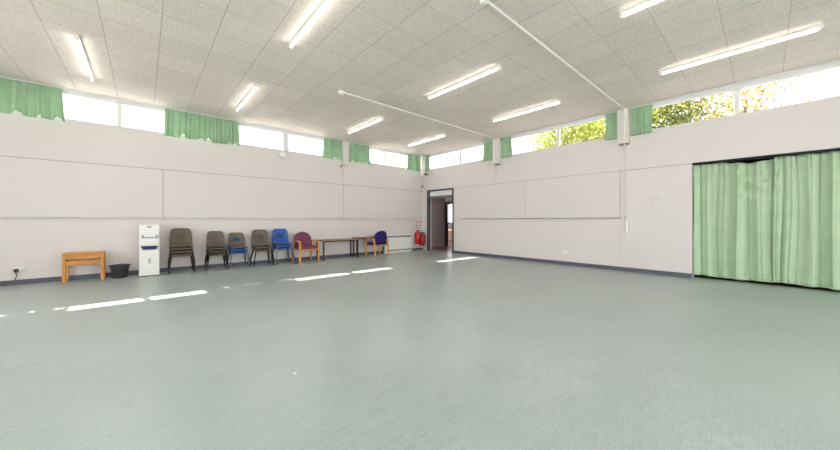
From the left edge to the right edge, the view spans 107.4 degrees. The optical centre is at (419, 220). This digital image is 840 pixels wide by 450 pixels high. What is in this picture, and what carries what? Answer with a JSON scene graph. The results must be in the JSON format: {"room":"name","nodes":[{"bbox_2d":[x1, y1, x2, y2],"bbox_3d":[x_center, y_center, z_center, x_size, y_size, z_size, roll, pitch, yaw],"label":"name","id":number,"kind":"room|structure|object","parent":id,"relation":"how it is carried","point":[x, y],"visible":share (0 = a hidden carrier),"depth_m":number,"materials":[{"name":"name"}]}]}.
{"room":"community hall","nodes":[
{"label":"community hall","id":0,"kind":"room"},
{"bbox_2d":[0,111,425,280],"bbox_3d":[-4.827,-0.750,8.156,13.680,3.900,0.395,0,0,-42],"label":"wall","id":1,"kind":"structure","parent":0,"point":[29,188],"depth_m":7.13,"materials":[{"name":"white paint"}]},
{"bbox_2d":[14,267,24,271],"bbox_3d":[-7.467,0.915,5.753,0.132,0.090,0.017,0,0,-42],"label":"wall socket","id":2,"kind":"object","parent":1,"relation":"attached to","point":[21,269],"visible":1,"depth_m":5.76,"materials":[{"name":"white plastic"}]},
{"bbox_2d":[0,218,215,218],"bbox_3d":[-4.899,-0.035,8.042,12.620,0.015,0.030,0,0,-42],"label":"trim","id":3,"kind":"structure","parent":1,"relation":"attached to","point":[0,218],"depth_m":6.51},
{"bbox_2d":[39,90,183,135],"bbox_3d":[-6.463,-2.308,6.700,3.320,0.565,0.085,0,0,-42],"label":"window","id":4,"kind":"structure","parent":1,"relation":"in","point":[119,103],"depth_m":6.64,"materials":[{"name":"white plastic"}]},
{"bbox_2d":[1,77,407,153],"bbox_3d":[-4.735,-2.589,8.188,13.060,0.022,0.030,0,0,-42],"label":"trim","id":5,"kind":"structure","parent":1,"relation":"attached to","point":[1,77],"depth_m":6.97,"materials":[{"name":"white wood"}]},
{"bbox_2d":[0,247,422,285],"bbox_3d":[-4.741,1.154,8.195,13.060,0.092,0.012,0,0,-42],"label":"baseboard","id":6,"kind":"structure","parent":1,"relation":"attached to","point":[97,275],"depth_m":7.26,"materials":[{"name":"grey plastic"}]},
{"bbox_2d":[5,156,422,191],"bbox_3d":[-4.754,-1.169,8.187,13.030,0.015,0.008,0,0,-42],"label":"trim","id":7,"kind":"structure","parent":1,"relation":"attached to","point":[5,156],"depth_m":7.26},
{"bbox_2d":[278,150,287,158],"bbox_3d":[-3.921,-1.885,8.868,0.260,0.260,0.078,0,0,-42],"label":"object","id":8,"kind":"structure","parent":1,"relation":"attached to","point":[282,154],"depth_m":8.84,"materials":[{"name":"white plastic"}]},
{"bbox_2d":[239,123,334,157],"bbox_3d":[-3.839,-2.308,9.047,3.320,0.565,0.085,0,0,-42],"label":"window","id":9,"kind":"structure","parent":1,"relation":"in","point":[285,135],"depth_m":8.96,"materials":[{"name":"white plastic"}]},
{"bbox_2d":[370,147,420,167],"bbox_3d":[-1.212,-2.308,11.397,3.330,0.565,0.085,0,0,-42],"label":"window","id":10,"kind":"structure","parent":1,"relation":"in","point":[371,148],"depth_m":11.29,"materials":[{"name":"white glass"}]},
{"bbox_2d":[415,230,420,243],"bbox_3d":[-0.110,0.650,12.172,0.252,0.560,0.215,0,0,23],"label":"fire extinguisher","id":11,"kind":"object","parent":1,"relation":"attached to","point":[417,233],"visible":1,"depth_m":12.08,"materials":[{"name":"red metal"}]},
{"bbox_2d":[420,232,424,245],"bbox_3d":[0.069,0.750,12.338,0.245,0.560,0.198,0,0,26],"label":"fire extinguisher","id":12,"kind":"object","parent":1,"relation":"attached to","point":[422,236],"visible":0.98,"depth_m":12.24,"materials":[{"name":"red metal"}]},
{"bbox_2d":[0,239,839,449],"bbox_3d":[0.578,1.300,6.554,19.400,0.200,19.400,0,0,-42],"label":"floor","id":13,"kind":"structure","parent":0,"point":[416,349],"depth_m":2.66,"materials":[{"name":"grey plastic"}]},
{"bbox_2d":[62,251,105,282],"bbox_3d":[-6.700,0.920,6.167,0.560,0.560,0.353,0,0,-42],"label":"side table","id":14,"kind":"object","parent":13,"relation":"on","point":[67,256],"visible":1,"depth_m":6.07,"materials":[{"name":"orange wood"}]},
{"bbox_2d":[108,264,130,278],"bbox_3d":[-6.266,1.063,6.443,0.343,0.273,0.264,0,0,-42],"label":"tub","id":15,"kind":"object","parent":13,"relation":"on","point":[117,270],"visible":1,"depth_m":6.37,"materials":[{"name":"grey plastic"}]},
{"bbox_2d":[139,225,159,276],"bbox_3d":[-5.875,0.650,6.700,0.336,1.100,0.380,0,0,-42],"label":"water cooler","id":16,"kind":"object","parent":13,"relation":"on","point":[149,235],"visible":1,"depth_m":6.60,"materials":[{"name":"plastic"}]},
{"bbox_2d":[167,249,194,273],"bbox_3d":[-5.511,0.801,7.121,0.491,0.793,0.474,0,0,-41],"label":"chair","id":17,"kind":"object","parent":13,"relation":"on","point":[176,254],"visible":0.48,"depth_m":7.04,"materials":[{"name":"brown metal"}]},
{"bbox_2d":[167,246,194,270],"bbox_3d":[-5.497,0.729,7.106,0.491,0.793,0.474,0,0,-41],"label":"chair","id":18,"kind":"object","parent":17,"relation":"on","point":[173,251],"visible":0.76,"depth_m":7.01,"materials":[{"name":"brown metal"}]},
{"bbox_2d":[167,235,194,267],"bbox_3d":[-5.483,0.657,7.090,0.491,0.793,0.474,0,0,-41],"label":"chair","id":19,"kind":"object","parent":18,"relation":"on","point":[178,236],"visible":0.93,"depth_m":7.02,"materials":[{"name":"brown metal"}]},
{"bbox_2d":[167,228,195,264],"bbox_3d":[-5.469,0.585,7.074,0.491,0.793,0.474,0,0,-41],"label":"chair","id":20,"kind":"object","parent":19,"relation":"on","point":[174,241],"visible":1,"depth_m":7.15,"materials":[{"name":"brown plastic"}]},
{"bbox_2d":[204,250,227,270],"bbox_3d":[-5.004,0.841,7.574,0.442,0.714,0.426,0,0,-42],"label":"chair","id":21,"kind":"object","parent":13,"relation":"on","point":[220,253],"visible":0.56,"depth_m":7.51,"materials":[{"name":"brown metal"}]},
{"bbox_2d":[204,246,227,267],"bbox_3d":[-4.990,0.768,7.558,0.442,0.714,0.426,0,0,-42],"label":"chair","id":22,"kind":"object","parent":21,"relation":"on","point":[222,250],"visible":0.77,"depth_m":7.50,"materials":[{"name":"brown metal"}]},
{"bbox_2d":[205,237,227,264],"bbox_3d":[-4.976,0.697,7.542,0.442,0.714,0.426,0,0,-42],"label":"chair","id":23,"kind":"object","parent":22,"relation":"on","point":[213,238],"visible":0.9,"depth_m":7.51,"materials":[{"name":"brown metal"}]},
{"bbox_2d":[205,231,228,261],"bbox_3d":[-4.962,0.625,7.527,0.442,0.714,0.426,0,0,-42],"label":"chair","id":24,"kind":"object","parent":23,"relation":"on","point":[220,242],"visible":1,"depth_m":7.59,"materials":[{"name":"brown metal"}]},
{"bbox_2d":[226,248,249,268],"bbox_3d":[-4.664,0.831,7.898,0.454,0.733,0.438,0,0,-43],"label":"chair","id":25,"kind":"object","parent":13,"relation":"on","point":[234,252],"visible":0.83,"depth_m":7.85,"materials":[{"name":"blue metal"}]},
{"bbox_2d":[228,238,249,265],"bbox_3d":[-4.650,0.759,7.883,0.454,0.733,0.438,0,0,-43],"label":"chair","id":26,"kind":"object","parent":25,"relation":"on","point":[234,239],"visible":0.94,"depth_m":7.86,"materials":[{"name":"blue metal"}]},
{"bbox_2d":[228,232,249,262],"bbox_3d":[-4.636,0.687,7.867,0.454,0.733,0.438,0,0,-43],"label":"chair","id":27,"kind":"object","parent":26,"relation":"on","point":[232,244],"visible":1,"depth_m":7.94,"materials":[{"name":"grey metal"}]},
{"bbox_2d":[249,244,273,266],"bbox_3d":[-4.228,0.797,8.229,0.496,0.801,0.479,0,0,-42],"label":"chair","id":28,"kind":"object","parent":13,"relation":"on","point":[254,249],"visible":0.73,"depth_m":8.18,"materials":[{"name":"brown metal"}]},
{"bbox_2d":[250,235,273,263],"bbox_3d":[-4.214,0.725,8.213,0.496,0.801,0.479,0,0,-42],"label":"chair","id":29,"kind":"object","parent":28,"relation":"on","point":[258,236],"visible":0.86,"depth_m":8.17,"materials":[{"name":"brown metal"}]},
{"bbox_2d":[250,229,273,260],"bbox_3d":[-4.200,0.653,8.198,0.496,0.801,0.479,0,0,-42],"label":"chair","id":30,"kind":"object","parent":29,"relation":"on","point":[264,241],"visible":1,"depth_m":8.27,"materials":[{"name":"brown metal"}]},
{"bbox_2d":[270,243,293,264],"bbox_3d":[-3.837,0.789,8.579,0.505,0.817,0.488,0,0,-44],"label":"chair","id":31,"kind":"object","parent":13,"relation":"on","point":[274,248],"visible":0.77,"depth_m":8.53,"materials":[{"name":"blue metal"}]},
{"bbox_2d":[270,234,294,261],"bbox_3d":[-3.823,0.717,8.563,0.505,0.817,0.488,0,0,-44],"label":"chair","id":32,"kind":"object","parent":31,"relation":"on","point":[278,235],"visible":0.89,"depth_m":8.52,"materials":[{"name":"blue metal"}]},
{"bbox_2d":[272,229,294,259],"bbox_3d":[-3.809,0.645,8.548,0.505,0.817,0.488,0,0,-44],"label":"chair","id":33,"kind":"object","parent":32,"relation":"on","point":[283,240],"visible":0.99,"depth_m":8.62,"materials":[{"name":"blue plastic"}]},
{"bbox_2d":[291,232,319,262],"bbox_3d":[-3.328,0.770,8.970,0.600,0.861,0.560,0,0,-45],"label":"armchair","id":34,"kind":"object","parent":13,"relation":"on","point":[302,241],"visible":0.95,"depth_m":8.98,"materials":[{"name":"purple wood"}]},
{"bbox_2d":[294,245,317,248],"bbox_3d":[-3.300,0.780,8.942,0.510,0.070,0.470,0,0,-45],"label":"seat cushion","id":35,"kind":"object","parent":34,"relation":"on","point":[295,246],"depth_m":8.82,"materials":[{"name":"purple fabric"}]},
{"bbox_2d":[317,238,359,260],"bbox_3d":[-2.578,0.900,9.707,1.242,0.600,0.533,0,0,-42],"label":"table","id":36,"kind":"object","parent":13,"relation":"on","point":[343,239],"visible":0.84,"depth_m":9.60,"materials":[{"name":"brown metal"}]},
{"bbox_2d":[352,236,383,256],"bbox_3d":[-1.766,0.887,10.621,1.132,0.625,0.293,0,0,-42],"label":"table","id":37,"kind":"object","parent":13,"relation":"on","point":[372,236],"visible":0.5,"depth_m":10.33,"materials":[{"name":"brown metal"}]},
{"bbox_2d":[365,231,388,256],"bbox_3d":[-1.425,0.770,10.338,0.600,0.861,0.560,0,0,-44],"label":"armchair","id":38,"kind":"object","parent":13,"relation":"on","point":[380,238],"visible":1,"depth_m":10.19,"materials":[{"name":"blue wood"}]},
{"bbox_2d":[367,242,386,244],"bbox_3d":[-1.452,0.780,10.367,0.510,0.070,0.470,0,0,-44],"label":"seat cushion","id":39,"kind":"object","parent":38,"relation":"on","point":[369,243],"depth_m":10.19,"materials":[{"name":"blue fabric"}]},
{"bbox_2d":[384,234,410,253],"bbox_3d":[-0.847,0.868,11.536,1.240,0.665,0.200,0,0,-42],"label":"heater","id":40,"kind":"object","parent":13,"relation":"on","point":[397,242],"visible":0.93,"depth_m":11.48,"materials":[{"name":"metal"}]},
{"bbox_2d":[387,248,410,250],"bbox_3d":[-0.778,1.100,11.474,1.140,0.050,0.007,0,0,-42],"label":"grille","id":41,"kind":"object","parent":40,"relation":"attached to","point":[390,249],"depth_m":11.49,"materials":[{"name":"metal"}]},
{"bbox_2d":[387,235,410,237],"bbox_3d":[-0.778,0.603,11.474,1.140,0.065,0.007,0,0,-42],"label":"grille","id":42,"kind":"object","parent":40,"relation":"attached to","point":[388,236],"depth_m":11.47,"materials":[{"name":"metal"}]},
{"bbox_2d":[448,229,451,241],"bbox_3d":[1.685,0.850,16.266,1.000,0.700,1.200,0,0,-42],"label":"wooden table","id":43,"kind":"object","parent":13,"relation":"on","point":[449,230],"visible":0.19,"depth_m":16.95,"materials":[{"name":"brown wood"}]},
{"bbox_2d":[0,0,839,155],"bbox_3d":[-0.023,-2.725,2.861,13.580,0.250,14.695,0,0,-42],"label":"ceiling","id":44,"kind":"structure","parent":0,"point":[205,57],"depth_m":4.87,"materials":[{"name":"white tile"}]},
{"bbox_2d":[75,34,93,81],"bbox_3d":[-5.389,-2.563,4.974,0.044,0.074,1.750,0,0,-42],"label":"strip light","id":45,"kind":"object","parent":44,"relation":"attached to","point":[77,38],"visible":1,"depth_m":4.81,"materials":[{"name":"plastic"}]},
{"bbox_2d":[0,76,341,140],"bbox_3d":[-5.972,-2.591,6.992,9.220,0.018,0.024,0,0,-42],"label":"track","id":46,"kind":"object","parent":44,"relation":"attached to","point":[0,76],"visible":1,"depth_m":6.87,"materials":[{"name":"white metal"}]},
{"bbox_2d":[0,77,64,120],"bbox_3d":[-7.531,-2.263,5.627,1.402,0.637,0.058,0,0,-42],"label":"window curtain","id":47,"kind":"object","parent":46,"relation":"hanging from","point":[30,99],"visible":1,"depth_m":5.81,"materials":[{"name":"green fabric"}]},
{"bbox_2d":[164,108,239,145],"bbox_3d":[-5.315,-2.263,7.604,1.534,0.637,0.056,0,0,-42],"label":"window curtain","id":48,"kind":"object","parent":46,"relation":"hanging from","point":[177,123],"visible":1,"depth_m":7.56,"materials":[{"name":"green fabric"}]},
{"bbox_2d":[322,138,341,160],"bbox_3d":[-2.788,-2.263,9.869,0.682,0.637,0.056,0,0,-42],"label":"window curtain","id":49,"kind":"object","parent":46,"relation":"hanging from","point":[332,148],"visible":1,"depth_m":9.86,"materials":[{"name":"green fabric"}]},
{"bbox_2d":[236,84,258,111],"bbox_3d":[-3.680,-2.563,6.529,0.044,0.074,1.750,0,0,-42],"label":"strip light","id":50,"kind":"object","parent":44,"relation":"attached to","point":[255,87],"visible":1,"depth_m":6.39,"materials":[{"name":"plastic"}]},
{"bbox_2d":[289,0,331,48],"bbox_3d":[-1.333,-2.563,3.906,0.044,0.074,1.750,0,0,-42],"label":"strip light","id":51,"kind":"object","parent":44,"relation":"attached to","point":[325,3],"visible":1,"depth_m":3.98,"materials":[{"name":"plastic"}]},
{"bbox_2d":[348,117,382,133],"bbox_3d":[-1.522,-2.563,8.406,0.044,0.074,1.750,0,0,-42],"label":"strip light","id":52,"kind":"object","parent":44,"relation":"attached to","point":[380,118],"visible":1,"depth_m":8.30,"materials":[{"name":"plastic"}]},
{"bbox_2d":[349,142,420,155],"bbox_3d":[-1.165,-2.591,11.315,3.250,0.018,0.024,0,0,-42],"label":"track","id":53,"kind":"object","parent":44,"relation":"attached to","point":[349,142],"visible":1,"depth_m":11.14,"materials":[{"name":"white paint"}]},
{"bbox_2d":[349,143,369,163],"bbox_3d":[-2.059,-2.264,10.522,0.862,0.635,0.054,0,0,-41],"label":"window curtain","id":54,"kind":"object","parent":53,"relation":"hanging from","point":[357,152],"visible":0.98,"depth_m":10.51,"materials":[{"name":"green fabric"}]},
{"bbox_2d":[407,154,420,171],"bbox_3d":[-0.236,-2.263,12.152,0.715,0.637,0.059,0,0,-42],"label":"window curtain","id":55,"kind":"object","parent":53,"relation":"hanging from","point":[413,161],"visible":1,"depth_m":12.14,"materials":[{"name":"green fabric"}]},
{"bbox_2d":[338,90,496,183],"bbox_3d":[0.426,-1.435,8.031,5.524,2.330,0.124,0,0,-42],"label":"conduit","id":56,"kind":"object","parent":44,"relation":"attached to","point":[341,92],"visible":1,"depth_m":7.61,"materials":[{"name":"white plastic"}]},
{"bbox_2d":[408,134,445,145],"bbox_3d":[0.185,-2.563,9.933,0.044,0.074,1.750,0,0,-42],"label":"strip light","id":57,"kind":"object","parent":44,"relation":"attached to","point":[442,135],"visible":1,"depth_m":9.84,"materials":[{"name":"plastic"}]},
{"bbox_2d":[425,140,491,155],"bbox_3d":[1.290,-2.591,11.150,0.024,0.018,3.260,0,0,-42],"label":"track","id":58,"kind":"object","parent":44,"relation":"attached to","point":[489,140],"visible":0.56,"depth_m":11.00,"materials":[{"name":"white metal"}]},
{"bbox_2d":[425,155,429,171],"bbox_3d":[0.304,-2.263,12.257,0.053,0.637,0.261,0,0,-42],"label":"window curtain","id":59,"kind":"object","parent":58,"relation":"hanging from","point":[427,158],"visible":1,"depth_m":12.26,"materials":[{"name":"green fabric"}]},
{"bbox_2d":[483,140,492,161],"bbox_3d":[2.233,-2.263,10.104,0.053,0.637,0.418,0,0,-42],"label":"window curtain","id":60,"kind":"object","parent":58,"relation":"hanging from","point":[488,146],"visible":0.92,"depth_m":10.10,"materials":[{"name":"green fabric"}]},
{"bbox_2d":[428,65,500,99],"bbox_3d":[0.756,-2.563,5.815,0.044,0.074,1.750,0,0,-42],"label":"strip light","id":61,"kind":"object","parent":44,"relation":"attached to","point":[497,67],"visible":1,"depth_m":5.69,"materials":[{"name":"plastic"}]},
{"bbox_2d":[492,100,560,121],"bbox_3d":[2.461,-2.563,7.313,0.044,0.074,1.750,0,0,-42],"label":"strip light","id":62,"kind":"object","parent":44,"relation":"attached to","point":[557,101],"visible":1,"depth_m":7.21,"materials":[{"name":"plastic"}]},
{"bbox_2d":[479,0,626,220],"bbox_3d":[2.764,-1.285,5.418,5.524,2.630,0.120,0,0,-42],"label":"conduit","id":63,"kind":"object","parent":44,"relation":"attached to","point":[482,2],"visible":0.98,"depth_m":4.94,"materials":[{"name":"white plastic"}]},
{"bbox_2d":[502,111,616,137],"bbox_3d":[3.624,-2.591,8.541,0.024,0.018,3.240,0,0,-42],"label":"track","id":64,"kind":"object","parent":44,"relation":"attached to","point":[614,111],"visible":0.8,"depth_m":8.29,"materials":[{"name":"white metal"}]},
{"bbox_2d":[501,136,512,157],"bbox_3d":[2.686,-2.263,9.595,0.056,0.637,0.409,0,0,-42],"label":"window curtain","id":65,"kind":"object","parent":64,"relation":"hanging from","point":[506,143],"visible":1,"depth_m":9.60,"materials":[{"name":"green fabric"}]},
{"bbox_2d":[605,112,616,139],"bbox_3d":[4.619,-2.263,7.446,0.047,0.637,0.282,0,0,-38],"label":"window curtain","id":66,"kind":"object","parent":64,"relation":"hanging from","point":[611,119],"visible":1,"depth_m":7.43,"materials":[{"name":"green fabric"}]},
{"bbox_2d":[619,0,661,18],"bbox_3d":[3.090,-2.563,3.220,0.044,0.074,1.750,0,0,-42],"label":"strip light","id":67,"kind":"object","parent":44,"relation":"attached to","point":[646,3],"visible":1,"depth_m":3.72,"materials":[{"name":"plastic"}]},
{"bbox_2d":[630,59,839,108],"bbox_3d":[7.094,-2.591,4.662,0.024,0.018,6.690,0,0,-42],"label":"track","id":68,"kind":"object","parent":44,"relation":"attached to","point":[839,59],"visible":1,"depth_m":5.76,"materials":[{"name":"white metal"}]},
{"bbox_2d":[631,104,651,135],"bbox_3d":[5.018,-2.263,6.989,0.055,0.637,0.407,0,0,-42],"label":"window curtain","id":69,"kind":"object","parent":68,"relation":"hanging from","point":[641,117],"visible":1,"depth_m":6.98,"materials":[{"name":"green fabric"}]},
{"bbox_2d":[659,24,822,75],"bbox_3d":[4.761,-2.563,4.742,0.044,0.074,1.750,0,0,-42],"label":"strip light","id":70,"kind":"object","parent":44,"relation":"attached to","point":[817,27],"visible":1,"depth_m":4.61,"materials":[{"name":"plastic"}]},
{"bbox_2d":[432,197,451,246],"bbox_3d":[1.677,-0.100,12.435,1.720,2.600,3.500,0,0,-42],"label":"wall","id":71,"kind":"structure","parent":0,"point":[437,204],"depth_m":13.89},
{"bbox_2d":[444,202,451,245],"bbox_3d":[1.537,0.185,13.799,0.150,2.030,1.080,0,0,-42],"label":"door","id":72,"kind":"structure","parent":71,"relation":"in","point":[445,203],"depth_m":14.11,"materials":[{"name":"black wood"}]},
{"bbox_2d":[448,223,451,238],"bbox_3d":[2.446,-0.100,15.940,4.100,2.600,7.900,0,0,-42],"label":"wall","id":73,"kind":"structure","parent":0,"point":[449,224],"depth_m":19.35,"materials":[{"name":"white paint"}]},
{"bbox_2d":[448,204,451,222],"bbox_3d":[2.321,-0.450,18.914,0.080,1.300,3.100,0,0,-42],"label":"window","id":74,"kind":"structure","parent":73,"relation":"in","point":[448,204],"depth_m":19.44,"materials":[{"name":"white glass"}]},
{"bbox_2d":[423,96,839,277],"bbox_3d":[4.973,-0.750,7.182,0.370,3.900,14.475,0,0,-42],"label":"wall","id":75,"kind":"structure","parent":0,"point":[660,236],"depth_m":7.46,"materials":[{"name":"white paint"}]},
{"bbox_2d":[427,188,453,252],"bbox_3d":[0.802,0.005,11.853,0.160,2.390,1.400,0,0,-42],"label":"door frame","id":76,"kind":"structure","parent":75,"relation":"in","point":[447,192],"depth_m":11.91,"materials":[{"name":"grey paint"}]},
{"bbox_2d":[430,143,483,168],"bbox_3d":[1.333,-2.308,11.241,0.085,0.565,3.400,0,0,-42],"label":"window","id":77,"kind":"structure","parent":75,"relation":"in","point":[481,144],"depth_m":11.08,"materials":[{"name":"white plastic"}]},
{"bbox_2d":[475,218,592,218],"bbox_3d":[3.154,-0.051,9.134,0.040,0.015,4.850,0,0,-42],"label":"trim","id":78,"kind":"structure","parent":75,"relation":"attached to","point":[475,218],"depth_m":8.94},
{"bbox_2d":[511,115,605,153],"bbox_3d":[3.706,-2.308,8.588,0.085,0.565,3.320,0,0,-42],"label":"window","id":79,"kind":"structure","parent":75,"relation":"in","point":[557,128],"depth_m":8.44,"materials":[{"name":"white plastic"}]},
{"bbox_2d":[454,251,691,277],"bbox_3d":[3.438,1.154,8.837,0.012,0.092,6.572,0,0,-42],"label":"baseboard","id":80,"kind":"structure","parent":75,"relation":"attached to","point":[667,273],"depth_m":7.85,"materials":[{"name":"grey plastic"}]},
{"bbox_2d":[459,163,691,187],"bbox_3d":[3.450,-1.171,8.827,0.008,0.015,6.542,0,0,-42],"label":"trim","id":81,"kind":"structure","parent":75,"relation":"attached to","point":[690,163],"depth_m":7.75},
{"bbox_2d":[626,221,628,233],"bbox_3d":[4.846,0.170,7.195,0.058,0.280,0.040,0,0,-42],"label":"wall switch","id":82,"kind":"object","parent":75,"relation":"attached to","point":[627,222],"visible":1,"depth_m":7.18,"materials":[{"name":"white plastic"}]},
{"bbox_2d":[431,61,839,154],"bbox_3d":[4.836,-2.589,7.261,0.030,0.022,14.175,0,0,-42],"label":"trim","id":83,"kind":"structure","parent":75,"relation":"attached to","point":[837,61],"depth_m":6.20,"materials":[{"name":"white wood"}]},
{"bbox_2d":[652,62,839,128],"bbox_3d":[6.053,-2.308,5.964,0.085,0.565,3.320,0,0,-42],"label":"window","id":84,"kind":"structure","parent":75,"relation":"in","point":[736,89],"depth_m":5.88,"materials":[{"name":"white plastic"}]},
{"bbox_2d":[692,148,839,164],"bbox_3d":[7.126,-1.175,4.903,0.200,0.020,4.208,0,0,-42],"label":"trim","id":85,"kind":"structure","parent":75,"relation":"attached to","point":[833,149],"depth_m":5.64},
{"bbox_2d":[696,150,839,164],"bbox_3d":[7.152,-1.159,4.927,0.030,0.012,4.208,0,0,-42],"label":"track","id":86,"kind":"object","parent":75,"relation":"attached to","point":[834,150],"visible":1,"depth_m":5.68,"materials":[{"name":"black plastic"}]},
{"bbox_2d":[693,158,778,282],"bbox_3d":[6.153,0.002,6.062,0.201,2.320,1.176,0,0,-42],"label":"stage curtain","id":87,"kind":"object","parent":86,"relation":"hanging from","point":[734,202],"visible":1,"depth_m":6.02,"materials":[{"name":"green fabric"}]},
{"bbox_2d":[773,151,839,289],"bbox_3d":[7.052,0.003,5.058,0.165,2.322,1.666,0,0,-41],"label":"stage curtain","id":88,"kind":"object","parent":86,"relation":"hanging from","point":[808,232],"visible":1,"depth_m":5.35,"materials":[{"name":"green fabric"}]},
{"bbox_2d":[713,152,825,163],"bbox_3d":[7.648,-0.100,5.505,1.380,2.600,4.608,0,0,-42],"label":"wall","id":89,"kind":"structure","parent":0,"point":[754,160],"depth_m":6.72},
{"label":"outside","id":90,"kind":"structure","parent":0,"visible":0},
{"bbox_3d":[7.847,1.625,13.727,150.000,0.350,130.000,0,0,-42],"label":"ground","id":91,"kind":"structure","parent":90,"visible":0},
{"bbox_2d":[458,146,520,162],"bbox_3d":[5.147,-2.207,22.885,6.522,7.338,6.523,0,0,-42],"label":"tree","id":92,"kind":"object","parent":91,"relation":"on","point":[520,146],"visible":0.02,"depth_m":23.28,"materials":[{"name":"green plant"}]},
{"bbox_2d":[513,121,603,151],"bbox_3d":[9.108,-3.295,19.803,8.251,9.507,6.997,0,0,19],"label":"tree","id":93,"kind":"object","parent":91,"relation":"on","point":[546,143],"visible":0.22,"depth_m":19.22,"materials":[{"name":"green plant"}]},
{"bbox_2d":[555,98,710,144],"bbox_3d":[10.924,-3.733,16.668,7.224,10.382,8.335,0,0,-6],"label":"tree","id":94,"kind":"object","parent":91,"relation":"on","point":[600,124],"visible":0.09,"depth_m":15.91,"materials":[{"name":"green plant"}]},
{"bbox_2d":[652,88,768,128],"bbox_3d":[13.316,-3.661,16.005,7.669,10.238,6.769,0,0,-45],"label":"tree","id":95,"kind":"object","parent":91,"relation":"on","point":[681,117],"visible":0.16,"depth_m":15.72,"materials":[{"name":"green plant"}]},
{"bbox_2d":[670,70,839,121],"bbox_3d":[13.141,-2.863,12.516,5.135,8.645,5.369,0,0,-42],"label":"tree","id":96,"kind":"object","parent":91,"relation":"on","point":[745,105],"visible":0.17,"depth_m":12.04,"materials":[{"name":"green plant"}]},
{"bbox_2d":[821,90,839,98],"bbox_3d":[11.550,-1.859,8.087,0.240,6.619,1.246,0,0,-42],"label":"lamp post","id":97,"kind":"object","parent":91,"relation":"on","point":[837,92],"visible":0.76,"depth_m":8.37,"materials":[{"name":"white"}]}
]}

